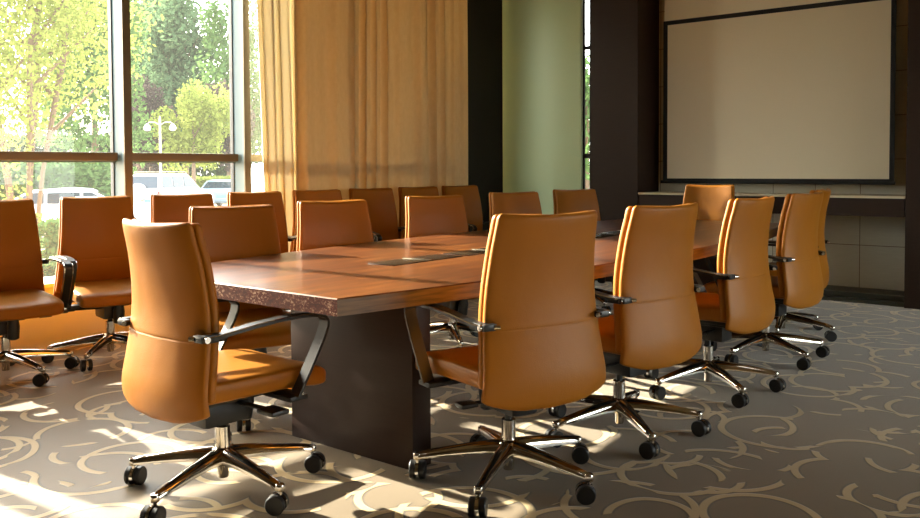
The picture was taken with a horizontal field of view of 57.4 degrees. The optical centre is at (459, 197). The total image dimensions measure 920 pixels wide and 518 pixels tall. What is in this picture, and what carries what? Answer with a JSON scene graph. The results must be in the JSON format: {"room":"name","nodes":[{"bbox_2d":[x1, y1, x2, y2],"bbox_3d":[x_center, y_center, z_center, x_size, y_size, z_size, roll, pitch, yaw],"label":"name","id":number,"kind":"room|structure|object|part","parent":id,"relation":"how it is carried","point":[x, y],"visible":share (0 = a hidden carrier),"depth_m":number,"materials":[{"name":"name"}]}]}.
{"room":"conference room","nodes":[
{"label":"conference room","id":0,"kind":"room"},
{"bbox_2d":[0,276,131,349],"bbox_3d":[-3.183,1.095,5.121,0.370,1.045,10.000,1,3,38],"label":"wall","id":1,"kind":"structure","parent":0,"point":[35,333],"depth_m":5.55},
{"bbox_2d":[0,151,117,162],"bbox_3d":[-2.747,-0.822,5.521,0.190,2.755,1.031,1,3,38],"label":"window frame","id":2,"kind":"structure","parent":1,"relation":"in","point":[5,156],"depth_m":5.59,"materials":[{"name":"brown metal"}]},
{"bbox_2d":[107,0,237,212],"bbox_3d":[-2.110,-0.853,6.324,0.190,2.755,1.031,1,3,38],"label":"window","id":3,"kind":"structure","parent":1,"relation":"in","point":[119,46],"depth_m":5.92,"materials":[{"name":"grey metal"}]},
{"bbox_2d":[228,0,262,191],"bbox_3d":[-1.473,-0.884,7.126,0.190,2.755,1.031,1,3,38],"label":"window","id":4,"kind":"structure","parent":1,"relation":"in","point":[238,10],"depth_m":6.72,"materials":[{"name":"grey metal"}]},
{"bbox_2d":[257,0,295,251],"bbox_3d":[-1.501,-0.732,6.851,0.065,3.320,0.430,1,3,38],"label":"curtain","id":5,"kind":"object","parent":1,"relation":"hanging from","point":[275,18],"visible":0.6,"depth_m":6.87,"materials":[{"name":"beige fabric"}]},
{"bbox_2d":[294,0,467,223],"bbox_3d":[-0.643,-0.771,7.840,0.095,3.320,2.293,1,3,38],"label":"curtain","id":6,"kind":"object","parent":1,"relation":"hanging from","point":[381,86],"visible":0.52,"depth_m":7.74,"materials":[{"name":"fabric"}]},
{"bbox_2d":[0,280,919,517],"bbox_3d":[0.837,1.128,2.828,9.160,0.100,11.400,1,3,38],"label":"floor","id":7,"kind":"structure","parent":0,"point":[841,439],"depth_m":3.53,"materials":[{"name":"carpet"}]},
{"bbox_2d":[0,198,79,386],"bbox_3d":[-2.562,0.519,4.794,0.724,1.012,0.729,-2,3,-40],"label":"office chair","id":8,"kind":"object","parent":7,"relation":"on","point":[23,296],"visible":1,"depth_m":4.93,"materials":[{"name":"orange leather"}]},
{"bbox_3d":[-2.501,0.733,4.702,0.068,0.126,0.075,-2,3,-40],"label":"tension knob","id":9,"kind":"part","parent":8,"relation":"part of","materials":[{"name":"black plastic"}]},
{"bbox_3d":[-2.727,0.319,4.927,0.525,0.612,0.105,-2,3,-40],"label":"backrest","id":10,"kind":"part","parent":8,"relation":"part of","materials":[{"name":"beige leather"}]},
{"bbox_3d":[-2.568,0.607,4.746,0.496,0.104,0.535,-2,3,-40],"label":"seat","id":11,"kind":"part","parent":8,"relation":"part of","materials":[{"name":"beige leather"}]},
{"bbox_3d":[-2.365,0.503,4.928,0.058,0.301,0.489,-2,3,-40],"label":"armrest","id":12,"kind":"part","parent":8,"relation":"part of","materials":[{"name":"black"}]},
{"bbox_2d":[41,195,133,371],"bbox_3d":[-2.211,0.500,5.275,0.741,1.007,0.717,-2,3,-40],"label":"office chair","id":13,"kind":"object","parent":7,"relation":"on","point":[91,233],"visible":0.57,"depth_m":5.31,"materials":[{"name":"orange leather"}]},
{"bbox_3d":[-2.397,0.498,5.071,0.058,0.301,0.489,-2,3,-40],"label":"armrest","id":14,"kind":"part","parent":13,"relation":"part of","materials":[{"name":"black"}]},
{"bbox_3d":[-2.320,0.679,5.130,0.265,0.026,0.075,-2,3,-40],"label":"adjustment lever","id":15,"kind":"part","parent":13,"relation":"part of","materials":[{"name":"black plastic"}]},
{"bbox_3d":[-2.336,0.299,5.420,0.525,0.612,0.105,-2,3,-40],"label":"backrest","id":16,"kind":"part","parent":13,"relation":"part of","materials":[{"name":"beige leather"}]},
{"bbox_3d":[-2.176,0.587,5.239,0.496,0.104,0.535,-2,3,-40],"label":"seat","id":17,"kind":"part","parent":13,"relation":"part of","materials":[{"name":"beige leather"}]},
{"bbox_3d":[-2.110,0.714,5.196,0.068,0.126,0.075,-2,3,-40],"label":"tension knob","id":18,"kind":"part","parent":13,"relation":"part of","materials":[{"name":"black plastic"}]},
{"bbox_2d":[150,193,213,222],"bbox_3d":[-1.813,0.481,5.786,0.763,1.012,0.722,-2,3,-40],"label":"office chair","id":19,"kind":"object","parent":7,"relation":"on","point":[164,208],"visible":0.09,"depth_m":5.86,"materials":[{"name":"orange leather"}]},
{"bbox_2d":[118,218,329,517],"bbox_3d":[-0.864,0.572,3.076,0.710,1.002,0.757,1,3,40],"label":"office chair","id":20,"kind":"object","parent":7,"relation":"on","point":[177,369],"visible":1,"depth_m":2.89,"materials":[{"name":"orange leather"}]},
{"bbox_3d":[-1.020,0.385,2.924,0.525,0.612,0.105,1,3,40],"label":"backrest","id":21,"kind":"part","parent":20,"relation":"part of","materials":[{"name":"beige leather"}]},
{"bbox_3d":[-1.076,0.559,3.287,0.058,0.301,0.489,1,3,40],"label":"armrest","id":22,"kind":"part","parent":20,"relation":"part of","materials":[{"name":"black"}]},
{"bbox_3d":[-0.821,0.782,3.200,0.068,0.126,0.075,1,3,40],"label":"tension knob","id":23,"kind":"part","parent":20,"relation":"part of","materials":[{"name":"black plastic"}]},
{"bbox_3d":[-0.721,0.750,3.003,0.265,0.026,0.075,1,3,40],"label":"adjustment lever","id":24,"kind":"part","parent":20,"relation":"part of","materials":[{"name":"black plastic"}]},
{"bbox_3d":[-0.857,0.660,3.122,0.496,0.104,0.535,1,3,40],"label":"seat","id":25,"kind":"part","parent":20,"relation":"part of","materials":[{"name":"beige leather"}]},
{"bbox_3d":[-0.657,0.569,2.930,0.058,0.301,0.489,1,3,40],"label":"armrest","id":26,"kind":"part","parent":20,"relation":"part of","materials":[{"name":"black"}]},
{"bbox_2d":[189,204,291,431],"bbox_3d":[-1.057,0.542,4.120,0.720,0.992,0.740,-2,2,-32],"label":"office chair","id":27,"kind":"object","parent":7,"relation":"on","point":[245,231],"visible":0.21,"depth_m":4.26,"materials":[{"name":"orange leather"}]},
{"bbox_3d":[-1.155,0.347,4.306,0.525,0.612,0.105,-2,2,-32],"label":"backrest","id":28,"kind":"part","parent":27,"relation":"part of","materials":[{"name":"beige leather"}]},
{"bbox_3d":[-1.024,0.636,4.104,0.496,0.104,0.535,-2,2,-32],"label":"seat","id":29,"kind":"part","parent":27,"relation":"part of","materials":[{"name":"beige leather"}]},
{"bbox_3d":[-0.965,0.763,4.052,0.068,0.126,0.075,-2,2,-32],"label":"tension knob","id":30,"kind":"part","parent":27,"relation":"part of","materials":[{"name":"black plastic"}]},
{"bbox_2d":[227,191,296,312],"bbox_3d":[-1.389,0.461,6.265,0.733,1.007,0.726,-2,3,-40],"label":"office chair","id":31,"kind":"object","parent":7,"relation":"on","point":[274,198],"visible":0.15,"depth_m":6.48,"materials":[{"name":"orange leather"}]},
{"bbox_3d":[-1.553,0.261,6.407,0.525,0.612,0.105,-2,3,-40],"label":"backrest","id":32,"kind":"part","parent":31,"relation":"part of","materials":[{"name":"beige leather"}]},
{"bbox_2d":[290,199,373,310],"bbox_3d":[-0.641,0.517,4.773,0.720,0.992,0.740,-2,2,-32],"label":"office chair","id":33,"kind":"object","parent":7,"relation":"on","point":[320,224],"visible":0.15,"depth_m":4.94,"materials":[{"name":"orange leather"}]},
{"bbox_3d":[-0.740,0.323,4.958,0.525,0.612,0.105,-2,2,-32],"label":"backrest","id":34,"kind":"part","parent":33,"relation":"part of","materials":[{"name":"beige leather"}]},
{"bbox_2d":[288,189,381,251],"bbox_3d":[-1.035,0.442,6.751,0.739,1.007,0.730,-2,3,-40],"label":"office chair","id":35,"kind":"object","parent":7,"relation":"on","point":[331,194],"visible":0.11,"depth_m":6.81,"materials":[{"name":"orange leather"}]},
{"bbox_3d":[-1.162,0.242,6.900,0.525,0.612,0.105,-2,3,-40],"label":"backrest","id":36,"kind":"part","parent":35,"relation":"part of","materials":[{"name":"beige leather"}]},
{"bbox_3d":[-0.800,0.426,6.902,0.058,0.301,0.489,-2,3,-40],"label":"armrest","id":37,"kind":"part","parent":35,"relation":"part of","materials":[{"name":"black"}]},
{"bbox_2d":[349,187,404,241],"bbox_3d":[-0.606,0.423,7.262,0.743,1.012,0.748,-2,3,-40],"label":"office chair","id":38,"kind":"object","parent":7,"relation":"on","point":[381,202],"visible":0.23,"depth_m":7.43,"materials":[{"name":"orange leather"}]},
{"bbox_2d":[398,186,476,238],"bbox_3d":[-0.255,0.405,7.712,0.713,1.007,0.741,-2,3,-40],"label":"office chair","id":39,"kind":"object","parent":7,"relation":"on","point":[403,192],"visible":0.14,"depth_m":7.75,"materials":[{"name":"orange leather"}]},
{"bbox_3d":[-0.379,0.203,7.887,0.525,0.612,0.105,-2,3,-40],"label":"backrest","id":40,"kind":"part","parent":39,"relation":"part of","materials":[{"name":"beige leather"}]},
{"bbox_3d":[-0.017,0.388,7.888,0.058,0.301,0.489,-2,3,-40],"label":"armrest","id":41,"kind":"part","parent":39,"relation":"part of","materials":[{"name":"black plastic"}]},
{"bbox_2d":[405,195,478,347],"bbox_3d":[-0.071,0.487,5.553,0.713,0.992,0.741,-1,2,-30],"label":"office chair","id":42,"kind":"object","parent":7,"relation":"on","point":[445,214],"visible":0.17,"depth_m":5.68,"materials":[{"name":"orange leather"}]},
{"bbox_3d":[-0.162,0.292,5.747,0.525,0.612,0.105,-1,2,-30],"label":"backrest","id":43,"kind":"part","parent":42,"relation":"part of","materials":[{"name":"beige leather"}]},
{"bbox_3d":[0.019,0.708,5.487,0.068,0.126,0.075,-1,2,-30],"label":"tension knob","id":44,"kind":"part","parent":42,"relation":"part of","materials":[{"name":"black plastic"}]},
{"bbox_2d":[442,185,488,231],"bbox_3d":[0.175,0.385,8.225,0.747,1.007,0.720,-2,3,-40],"label":"office chair","id":45,"kind":"object","parent":7,"relation":"on","point":[470,193],"visible":0.12,"depth_m":8.43,"materials":[{"name":"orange leather"}]},
{"bbox_2d":[211,219,778,469],"bbox_3d":[0.575,0.625,4.995,1.720,0.756,4.660,1,3,38],"label":"conference table","id":46,"kind":"object","parent":7,"relation":"on","point":[371,402],"visible":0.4,"depth_m":3.44,"materials":[{"name":"brown wood"}]},
{"bbox_3d":[-0.431,0.715,3.530,0.715,0.689,0.110,1,3,38],"label":"leg","id":47,"kind":"part","parent":46,"relation":"part of","materials":[{"name":"brown wood"}]},
{"bbox_3d":[1.774,0.607,6.311,0.715,0.689,0.110,1,3,38],"label":"leg","id":48,"kind":"part","parent":46,"relation":"part of","materials":[{"name":"brown wood"}]},
{"bbox_2d":[404,210,609,517],"bbox_3d":[0.212,0.554,3.182,0.724,1.027,0.729,-2,2,-32],"label":"office chair","id":49,"kind":"object","parent":7,"relation":"on","point":[539,346],"visible":1,"depth_m":2.93,"materials":[{"name":"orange leather"}]},
{"bbox_3d":[-0.063,0.543,3.031,0.058,0.301,0.489,-2,2,-32],"label":"armrest","id":50,"kind":"part","parent":49,"relation":"part of","materials":[{"name":"black"}]},
{"bbox_3d":[0.165,0.632,3.190,0.496,0.104,0.535,-2,2,-32],"label":"seat","id":51,"kind":"part","parent":49,"relation":"part of","materials":[{"name":"beige leather"}]},
{"bbox_3d":[0.083,0.737,3.031,0.210,0.019,0.055,-2,2,-32],"label":"adjustment lever","id":52,"kind":"part","parent":49,"relation":"part of","materials":[{"name":"black plastic"}]},
{"bbox_3d":[0.107,0.756,3.251,0.068,0.126,0.075,-2,2,-32],"label":"tension knob","id":53,"kind":"part","parent":49,"relation":"part of","materials":[{"name":"black plastic"}]},
{"bbox_3d":[0.293,0.357,2.969,0.525,0.612,0.105,-2,2,-32],"label":"backrest","id":54,"kind":"part","parent":49,"relation":"part of","materials":[{"name":"beige leather"}]},
{"bbox_2d":[489,191,541,229],"bbox_3d":[0.519,0.458,6.297,0.713,0.992,0.741,-1,2,-30],"label":"office chair","id":55,"kind":"object","parent":7,"relation":"on","point":[499,202],"visible":0.15,"depth_m":6.48,"materials":[{"name":"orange leather"}]},
{"bbox_3d":[0.428,0.263,6.490,0.525,0.612,0.105,-1,2,-30],"label":"backrest","id":56,"kind":"part","parent":55,"relation":"part of","materials":[{"name":"beige leather"}]},
{"bbox_2d":[502,0,582,213],"bbox_3d":[0.892,-0.843,9.179,1.010,3.395,0.055,1,3,38],"label":"wall","id":57,"kind":"structure","parent":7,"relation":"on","point":[542,40],"depth_m":9.13,"materials":[{"name":"green paint"}]},
{"bbox_2d":[553,189,612,313],"bbox_3d":[1.092,0.428,7.067,0.713,0.992,0.741,-1,2,-30],"label":"office chair","id":58,"kind":"object","parent":7,"relation":"on","point":[577,200],"visible":0.24,"depth_m":7.22,"materials":[{"name":"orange leather"}]},
{"bbox_3d":[1.001,0.233,7.261,0.525,0.612,0.105,-1,2,-30],"label":"backrest","id":59,"kind":"part","parent":58,"relation":"part of","materials":[{"name":"beige leather"}]},
{"bbox_3d":[1.182,0.650,7.001,0.068,0.126,0.075,-1,2,-30],"label":"tension knob","id":60,"kind":"part","parent":58,"relation":"part of","materials":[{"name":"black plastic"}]},
{"bbox_2d":[583,0,589,188],"bbox_3d":[1.342,-0.836,8.845,0.106,3.400,0.052,1,3,38],"label":"window","id":61,"kind":"structure","parent":7,"relation":"on","point":[584,46],"depth_m":8.86,"materials":[{"name":"black metal"}]},
{"bbox_2d":[544,202,710,459],"bbox_3d":[0.675,0.532,3.728,0.734,1.022,0.706,-2,3,-40],"label":"office chair","id":62,"kind":"object","parent":7,"relation":"on","point":[655,321],"visible":0.91,"depth_m":3.49,"materials":[{"name":"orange leather"}]},
{"bbox_3d":[0.482,0.521,3.564,0.058,0.301,0.489,-2,3,-40],"label":"armrest","id":63,"kind":"part","parent":62,"relation":"part of","materials":[{"name":"black"}]},
{"bbox_3d":[0.686,0.610,3.753,0.496,0.104,0.535,-2,3,-40],"label":"seat","id":64,"kind":"part","parent":62,"relation":"part of","materials":[{"name":"beige leather"}]},
{"bbox_3d":[0.628,0.715,3.585,0.210,0.019,0.055,-2,3,-40],"label":"adjustment lever","id":65,"kind":"part","parent":62,"relation":"part of","materials":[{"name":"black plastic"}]},
{"bbox_3d":[0.843,0.334,3.552,0.525,0.612,0.105,-2,3,-40],"label":"backrest","id":66,"kind":"part","parent":62,"relation":"part of","materials":[{"name":"beige leather"}]},
{"bbox_2d":[683,184,734,220],"bbox_3d":[2.074,0.402,7.256,0.729,1.027,0.724,1,3,38],"label":"office chair","id":67,"kind":"object","parent":7,"relation":"on","point":[712,200],"visible":0.09,"depth_m":7.36,"materials":[{"name":"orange leather"}]},
{"bbox_2d":[644,196,785,407],"bbox_3d":[1.289,0.503,4.454,0.702,1.022,0.741,2,3,43],"label":"office chair","id":68,"kind":"object","parent":7,"relation":"on","point":[744,303],"visible":0.76,"depth_m":4.21,"materials":[{"name":"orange leather"}]},
{"bbox_3d":[1.254,0.687,4.294,0.055,0.019,0.210,2,3,43],"label":"adjustment lever","id":69,"kind":"part","parent":68,"relation":"part of","materials":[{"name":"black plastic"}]},
{"bbox_3d":[1.111,0.494,4.255,0.489,0.301,0.058,2,3,43],"label":"armrest","id":70,"kind":"part","parent":68,"relation":"part of","materials":[{"name":"black"}]},
{"bbox_3d":[1.291,0.582,4.468,0.535,0.104,0.496,2,3,43],"label":"seat","id":71,"kind":"part","parent":68,"relation":"part of","materials":[{"name":"beige leather"}]},
{"bbox_3d":[1.489,0.478,4.655,0.489,0.301,0.058,2,3,43],"label":"armrest","id":72,"kind":"part","parent":68,"relation":"part of","materials":[{"name":"black"}]},
{"bbox_3d":[1.469,0.305,4.288,0.105,0.612,0.525,2,3,43],"label":"backrest","id":73,"kind":"part","parent":68,"relation":"part of","materials":[{"name":"beige leather"}]},
{"bbox_2d":[703,192,829,370],"bbox_3d":[1.857,0.475,5.180,0.711,1.022,0.730,2,3,44],"label":"office chair","id":74,"kind":"object","parent":7,"relation":"on","point":[798,283],"visible":0.76,"depth_m":4.95,"materials":[{"name":"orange leather"}]},
{"bbox_3d":[1.684,0.465,5.001,0.489,0.301,0.058,2,3,44],"label":"armrest","id":75,"kind":"part","parent":74,"relation":"part of","materials":[{"name":"black"}]},
{"bbox_3d":[1.867,0.553,5.211,0.535,0.104,0.496,2,3,44],"label":"seat","id":76,"kind":"part","parent":74,"relation":"part of","materials":[{"name":"beige leather"}]},
{"bbox_3d":[2.043,0.276,5.027,0.105,0.612,0.525,2,3,44],"label":"backrest","id":77,"kind":"part","parent":74,"relation":"part of","materials":[{"name":"beige leather"}]},
{"bbox_2d":[768,188,836,341],"bbox_3d":[2.259,0.449,5.880,0.726,1.022,0.735,1,2,32],"label":"office chair","id":78,"kind":"object","parent":7,"relation":"on","point":[830,335],"visible":0.38,"depth_m":5.72,"materials":[{"name":"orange leather"}]},
{"bbox_3d":[2.242,0.526,5.925,0.535,0.104,0.496,1,2,32],"label":"seat","id":79,"kind":"part","parent":78,"relation":"part of","materials":[{"name":"beige leather"}]},
{"bbox_2d":[467,0,502,229],"bbox_3d":[0.072,-0.799,9.393,0.520,3.500,0.850,1,3,38],"label":"wall","id":80,"kind":"structure","parent":0,"point":[485,94],"depth_m":9.23,"materials":[{"name":"black paint"}]},
{"bbox_2d":[659,0,907,290],"bbox_3d":[3.092,-0.820,8.140,2.430,3.400,0.160,1,3,38],"label":"wall","id":81,"kind":"structure","parent":0,"point":[862,251],"depth_m":7.62,"materials":[{"name":"paint"}]},
{"bbox_2d":[590,0,658,281],"bbox_3d":[1.776,-0.839,8.870,0.540,3.400,0.650,1,3,38],"label":"column","id":82,"kind":"structure","parent":81,"relation":"attached to","point":[624,34],"depth_m":8.62,"materials":[{"name":"black paint"}]},
{"bbox_2d":[638,191,905,216],"bbox_3d":[2.894,0.047,7.914,2.420,0.175,0.483,1,3,38],"label":"wall shelf","id":83,"kind":"object","parent":81,"relation":"attached to","point":[876,205],"visible":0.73,"depth_m":7.30,"materials":[{"name":"black wood"}]},
{"bbox_3d":[2.893,-0.031,7.911,2.420,0.020,0.483,1,3,38],"label":"shelf","id":84,"kind":"part","parent":83,"relation":"part of","materials":[{"name":"beige stone"}]},
{"bbox_2d":[821,285,903,306],"bbox_3d":[2.914,0.851,7.963,2.430,0.075,0.440,1,3,38],"label":"baseboard","id":85,"kind":"structure","parent":81,"relation":"attached to","point":[832,293],"depth_m":7.35,"materials":[{"name":"grey stone"}]},
{"bbox_2d":[904,0,919,308],"bbox_3d":[5.824,-0.747,5.663,4.930,3.400,0.650,1,3,38],"label":"wall","id":86,"kind":"structure","parent":0,"point":[912,198],"depth_m":6.92,"materials":[{"name":"black paint"}]},
{"bbox_3d":[0.725,-2.397,2.779,9.400,0.150,11.400,1,3,38],"label":"ceiling","id":87,"kind":"structure","parent":0,"visible":0},
{"bbox_2d":[660,0,896,184],"bbox_3d":[2.955,-1.320,7.961,2.300,2.377,0.120,1,3,38],"label":"projection screen","id":88,"kind":"object","parent":87,"relation":"hanging from","point":[755,91],"visible":1,"depth_m":7.92,"materials":[{"name":"beige fabric"}]},
{"label":"outside","id":89,"kind":"structure","parent":0,"visible":0},
{"bbox_2d":[41,184,263,249],"bbox_3d":[-7.972,0.734,38.276,120.000,0.200,130.000,1,3,38],"label":"ground","id":90,"kind":"structure","parent":89,"point":[255,187],"depth_m":83.29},
{"bbox_2d":[0,9,15,95],"bbox_3d":[-26.806,-5.738,41.438,8.844,12.705,7.920,1,3,38],"label":"tree","id":91,"kind":"object","parent":90,"relation":"on","point":[1,9],"visible":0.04,"depth_m":41.97,"materials":[{"name":"green plant"}]},
{"bbox_2d":[36,213,42,253],"bbox_3d":[-7.776,0.866,14.240,1.144,1.311,0.934,0,2,0],"label":"shrub","id":92,"kind":"object","parent":90,"relation":"on","point":[41,214],"visible":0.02,"depth_m":14.55,"materials":[{"name":"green plant"}]},
{"bbox_2d":[37,217,58,261],"bbox_3d":[-6.263,0.922,13.241,0.609,1.287,0.917,0,2,0],"label":"shrub","id":93,"kind":"object","parent":90,"relation":"on","point":[49,229],"visible":0.16,"depth_m":12.88,"materials":[{"name":"green plant"}]},
{"bbox_2d":[42,261,56,276],"bbox_3d":[-5.864,1.236,12.050,0.416,0.711,0.803,0,2,0],"label":"shrub","id":94,"kind":"object","parent":90,"relation":"on","point":[49,269],"visible":0.15,"depth_m":11.79,"materials":[{"name":"green plant"}]},
{"bbox_2d":[0,162,110,199],"bbox_3d":[-15.402,-0.192,30.001,6.608,2.560,1.474,0,2,0],"label":"hedge","id":95,"kind":"object","parent":90,"relation":"on","point":[68,174],"visible":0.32,"depth_m":29.55,"materials":[{"name":"green plant"}]},
{"bbox_2d":[0,0,163,222],"bbox_3d":[-8.154,-2.648,15.762,4.259,8.146,4.930,1,3,38],"label":"tree","id":96,"kind":"object","parent":90,"relation":"on","point":[32,48],"visible":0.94,"depth_m":15.62,"materials":[{"name":"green plant"}]},
{"bbox_2d":[15,187,149,225],"bbox_3d":[-10.943,0.427,24.017,4.565,1.440,1.830,-1,2,-20],"label":"car","id":97,"kind":"object","parent":90,"relation":"on","point":[50,199],"visible":0.12,"depth_m":23.18,"materials":[{"name":"grey paint"}]},
{"bbox_2d":[20,0,157,179],"bbox_3d":[-18.893,-6.764,43.130,5.946,14.559,6.189,1,3,38],"label":"tree","id":98,"kind":"object","parent":90,"relation":"on","point":[81,134],"visible":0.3,"depth_m":41.91,"materials":[{"name":"green plant"}]},
{"bbox_2d":[4,134,226,181],"bbox_3d":[-31.523,-2.992,73.936,25.749,5.663,2.221,0,2,0],"label":"hedge","id":99,"kind":"object","parent":90,"relation":"on","point":[219,171],"visible":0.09,"depth_m":73.43,"materials":[{"name":"green plant"}]},
{"bbox_2d":[101,0,157,173],"bbox_3d":[-25.772,-9.135,68.200,7.381,17.617,5.984,0,2,19],"label":"tree","id":100,"kind":"object","parent":90,"relation":"on","point":[140,1],"visible":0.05,"depth_m":66.76,"materials":[{"name":"green plant"}]},
{"bbox_2d":[132,74,178,173],"bbox_3d":[-20.134,-3.978,53.917,3.844,8.249,4.561,0,2,20],"label":"tree","id":101,"kind":"object","parent":90,"relation":"on","point":[150,93],"visible":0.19,"depth_m":53.27,"materials":[{"name":"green plant"}]},
{"bbox_2d":[144,116,175,152],"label":"street lamp","id":102,"kind":"object","parent":90,"relation":"on","point":[147,127],"depth_m":32.89,"materials":[{"name":"white metal"}]},
{"bbox_3d":[-12.260,-2.759,32.922,0.260,0.280,0.260,0,2,0],"label":"globe","id":103,"kind":"part","parent":102,"relation":"part of","materials":[{"name":"white glass"}]},
{"bbox_3d":[-11.260,-2.764,32.922,0.260,0.280,0.260,0,2,0],"label":"globe","id":104,"kind":"part","parent":102,"relation":"part of","materials":[{"name":"white glass"}]},
{"bbox_2d":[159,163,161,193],"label":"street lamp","id":105,"kind":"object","parent":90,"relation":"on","point":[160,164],"depth_m":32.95,"materials":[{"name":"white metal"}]},
{"bbox_2d":[133,171,213,206],"bbox_3d":[-13.099,-0.262,37.904,1.830,1.868,4.720,0,2,12],"label":"car","id":106,"kind":"object","parent":90,"relation":"on","point":[144,185],"visible":0.41,"depth_m":36.09,"materials":[{"name":"grey paint"}]},
{"bbox_2d":[131,0,228,175],"bbox_3d":[-20.275,-8.906,61.682,6.804,17.558,7.148,1,3,38],"label":"tree","id":107,"kind":"object","parent":90,"relation":"on","point":[175,51],"visible":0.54,"depth_m":60.23,"materials":[{"name":"green plant"}]},
{"bbox_2d":[148,78,229,182],"bbox_3d":[-13.322,-2.830,42.890,4.019,6.656,4.161,1,3,38],"label":"tree","id":108,"kind":"object","parent":90,"relation":"on","point":[196,114],"visible":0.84,"depth_m":42.58,"materials":[{"name":"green plant"}]},
{"bbox_2d":[189,175,230,187],"bbox_3d":[-16.333,-0.438,48.520,7.129,1.804,1.740,0,2,0],"label":"hedge","id":109,"kind":"object","parent":90,"relation":"on","point":[200,181],"visible":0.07,"depth_m":47.98,"materials":[{"name":"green plant"}]},
{"bbox_2d":[192,0,261,167],"bbox_3d":[-15.179,-7.268,56.680,5.456,14.583,5.797,-1,2,-27],"label":"tree","id":110,"kind":"object","parent":90,"relation":"on","point":[215,21],"visible":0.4,"depth_m":56.40,"materials":[{"name":"green plant"}]},
{"bbox_2d":[200,179,253,205],"bbox_3d":[-12.068,-0.247,43.483,1.830,1.440,4.565,0,2,0],"label":"car","id":111,"kind":"object","parent":90,"relation":"on","point":[219,188],"visible":0.27,"depth_m":41.73,"materials":[{"name":"silver metal"}]},
{"bbox_2d":[201,78,255,176],"bbox_3d":[-14.293,-3.545,51.779,3.174,7.473,3.088,1,3,38],"label":"tree","id":112,"kind":"object","parent":90,"relation":"on","point":[226,148],"visible":0.08,"depth_m":51.61,"materials":[{"name":"green plant"}]},
{"bbox_2d":[585,54,589,188],"bbox_3d":[2.318,-0.851,15.955,2.854,4.424,2.901,1,3,38],"label":"tree","id":113,"kind":"object","parent":90,"relation":"on","point":[587,76],"visible":0.06,"depth_m":15.59,"materials":[{"name":"green plant"}]}
]}

